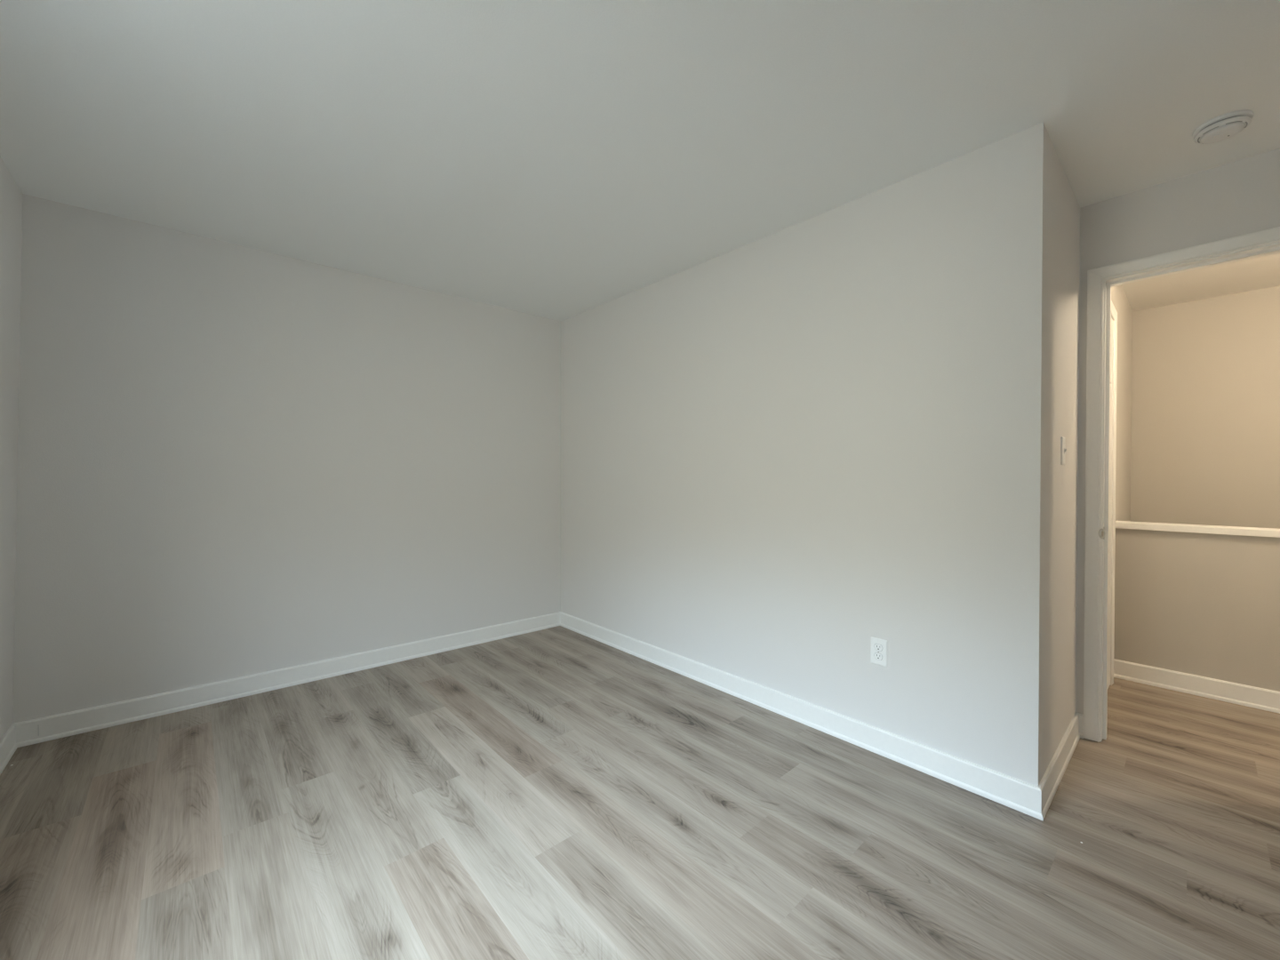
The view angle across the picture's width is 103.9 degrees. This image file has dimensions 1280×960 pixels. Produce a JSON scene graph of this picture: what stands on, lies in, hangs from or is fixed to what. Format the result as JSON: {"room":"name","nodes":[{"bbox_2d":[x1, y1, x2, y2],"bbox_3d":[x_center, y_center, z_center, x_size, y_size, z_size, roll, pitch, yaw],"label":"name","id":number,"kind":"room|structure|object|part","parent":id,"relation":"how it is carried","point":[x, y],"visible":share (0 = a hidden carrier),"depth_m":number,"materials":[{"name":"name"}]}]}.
{"room":"empty bedroom","nodes":[
{"label":"empty bedroom","id":0,"kind":"room"},
{"bbox_2d":[0,156,22,740],"bbox_3d":[-1.340,-0.028,0.555,0.172,2.440,4.341,0,1,-42],"label":"wall","id":1,"kind":"structure","parent":0,"point":[11,195],"depth_m":2.10,"materials":[{"name":"grey paint"}]},
{"bbox_2d":[0,723,17,775],"bbox_3d":[-1.345,1.139,0.647,0.018,0.106,4.208,0,1,-42],"label":"baseboard","id":2,"kind":"structure","parent":1,"relation":"attached to","point":[8,746],"depth_m":2.11,"materials":[{"name":"white wood"}]},
{"bbox_2d":[12,193,560,723],"bbox_3d":[-1.793,-0.049,3.121,2.936,2.440,0.200,0,1,-42],"label":"wall","id":3,"kind":"structure","parent":0,"point":[235,460],"depth_m":2.74,"materials":[{"name":"grey paint"}]},
{"bbox_2d":[14,611,560,747],"bbox_3d":[-1.694,1.119,3.115,2.807,0.106,0.018,0,1,-41],"label":"baseboard","id":4,"kind":"structure","parent":3,"relation":"attached to","point":[36,731],"depth_m":2.73,"materials":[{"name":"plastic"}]},
{"bbox_2d":[0,625,1279,959],"bbox_3d":[1.093,1.220,1.444,4.774,0.060,6.325,0,1,-42],"label":"floor","id":5,"kind":"structure","parent":0,"point":[559,792],"depth_m":1.69,"materials":[{"name":"grey laminate"}]},
{"bbox_2d":[0,0,1279,320],"bbox_3d":[1.457,-1.302,1.856,6.077,0.100,6.615,0,1,-42],"label":"ceiling","id":6,"kind":"structure","parent":0,"point":[559,160],"depth_m":1.72,"materials":[{"name":"white paint"}]},
{"bbox_2d":[1192,110,1253,143],"bbox_3d":[2.046,-1.229,1.763,0.142,0.044,0.142,0,1,-42],"label":"smoke detector","id":7,"kind":"object","parent":6,"relation":"attached to","point":[1225,126],"visible":1,"depth_m":1.74,"materials":[{"name":"plastic"}]},
{"bbox_2d":[1197,115,1247,143],"bbox_3d":[2.046,-1.231,1.763,0.117,0.019,0.117,0,1,-42],"label":"vent","id":8,"kind":"object","parent":7,"relation":"attached to","point":[1220,128],"depth_m":1.74,"materials":[{"name":"plastic"}]},
{"bbox_2d":[560,122,1079,785],"bbox_3d":[0.628,-0.045,3.249,0.832,2.440,3.253,0,1,-42],"label":"wall","id":9,"kind":"structure","parent":0,"point":[786,451],"depth_m":2.23,"materials":[{"name":"grey paint"}]},
{"bbox_2d":[560,611,1043,820],"bbox_3d":[0.383,1.125,2.893,0.018,0.106,3.071,0,1,-42],"label":"baseboard","id":10,"kind":"structure","parent":9,"relation":"attached to","point":[1016,794],"depth_m":2.27,"materials":[{"name":"white wood"}]},
{"bbox_2d":[870,636,887,666],"bbox_3d":[1.036,0.746,2.175,0.008,0.115,0.070,0,1,-42],"label":"wall outlet","id":11,"kind":"object","parent":9,"relation":"attached to","point":[878,650],"visible":1,"depth_m":2.17,"materials":[{"name":"white plastic"}]},
{"bbox_2d":[873,652,882,660],"bbox_3d":[1.033,0.765,2.173,0.002,0.030,0.036,0,1,-42],"label":"receptacle","id":12,"kind":"object","parent":11,"relation":"attached to","point":[877,656],"depth_m":2.17,"materials":[{"name":"plastic"}]},
{"bbox_2d":[873,643,882,651],"bbox_3d":[1.034,0.726,2.173,0.001,0.030,0.036,0,1,-42],"label":"receptacle","id":13,"kind":"object","parent":11,"relation":"attached to","point":[877,647],"depth_m":2.17,"materials":[{"name":"plastic"}]},
{"bbox_2d":[1038,712,1079,821],"bbox_3d":[1.714,1.134,2.038,0.850,0.106,0.018,0,1,-42],"label":"baseboard","id":14,"kind":"structure","parent":9,"relation":"attached to","point":[1049,784],"depth_m":1.98,"materials":[{"name":"white wood"}]},
{"bbox_2d":[1060,436,1066,464],"bbox_3d":[1.729,-0.118,2.042,0.070,0.115,0.014,0,1,-42],"label":"light switch","id":15,"kind":"object","parent":9,"relation":"attached to","point":[1063,449],"visible":1,"depth_m":2.02,"materials":[{"name":"white plastic"}]},
{"bbox_2d":[1075,270,1132,683],"bbox_3d":[2.912,1.310,3.155,2.194,5.140,0.115,0,1,-42],"label":"wall","id":16,"kind":"structure","parent":0,"point":[1119,299],"depth_m":3.33,"materials":[{"name":"grey paint"}]},
{"bbox_2d":[1107,318,1113,688],"bbox_3d":[2.448,0.134,2.642,0.690,2.080,0.009,0,1,-42],"label":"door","id":17,"kind":"structure","parent":16,"relation":"in","point":[1112,321],"depth_m":2.80,"materials":[{"name":"white wood"}]},
{"bbox_3d":[2.450,0.108,2.640,0.490,1.750,0.005,0,1,-42],"label":"panel","id":18,"kind":"part","parent":17,"relation":"part of","materials":[{"name":"white wood"}]},
{"bbox_2d":[1075,147,1279,714],"bbox_3d":[2.480,-0.031,1.903,0.115,2.440,1.226,0,1,-42],"label":"wall","id":19,"kind":"structure","parent":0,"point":[1242,196],"depth_m":2.12,"materials":[{"name":"grey paint"}]},
{"bbox_2d":[1075,712,1083,738],"bbox_3d":[2.027,1.132,2.312,0.018,0.106,0.030,0,1,-42],"label":"baseboard","id":20,"kind":"structure","parent":19,"relation":"attached to","point":[1081,716],"depth_m":2.31,"materials":[{"name":"white wood"}]},
{"bbox_2d":[1083,226,1279,742],"bbox_3d":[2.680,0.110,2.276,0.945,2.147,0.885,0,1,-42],"label":"door frame","id":21,"kind":"structure","parent":19,"relation":"in","point":[1096,277],"depth_m":2.27,"materials":[{"name":"white wood"}]},
{"bbox_3d":[2.090,0.241,2.261,0.046,0.058,0.008,0,1,-32],"label":"strike plate","id":22,"kind":"part","parent":21,"relation":"part of","materials":[{"name":"silver metal"}]},
{"bbox_2d":[1113,528,1279,691],"bbox_3d":[3.929,0.740,1.897,0.110,0.905,3.107,0,1,-42],"label":"wall","id":23,"kind":"structure","parent":0,"point":[1203,604],"depth_m":2.75,"materials":[{"name":"grey paint"}]},
{"bbox_2d":[1113,658,1279,713],"bbox_3d":[3.881,1.139,1.858,0.018,0.106,3.107,0,1,-42],"label":"baseboard","id":24,"kind":"structure","parent":23,"relation":"attached to","point":[1262,699],"depth_m":2.75,"materials":[{"name":"white wood"}]},
{"bbox_2d":[1115,520,1279,537],"bbox_3d":[3.930,0.280,1.894,0.150,0.036,3.107,0,1,-42],"label":"cap","id":25,"kind":"object","parent":23,"relation":"on","point":[1122,524],"visible":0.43,"depth_m":2.75,"materials":[{"name":"white wood"}]},
{"bbox_2d":[1130,285,1279,528],"bbox_3d":[4.801,1.318,2.612,0.115,5.140,3.222,0,1,-42],"label":"wall","id":26,"kind":"structure","parent":0,"point":[1205,372],"depth_m":3.47,"materials":[{"name":"grey paint"}]}
]}

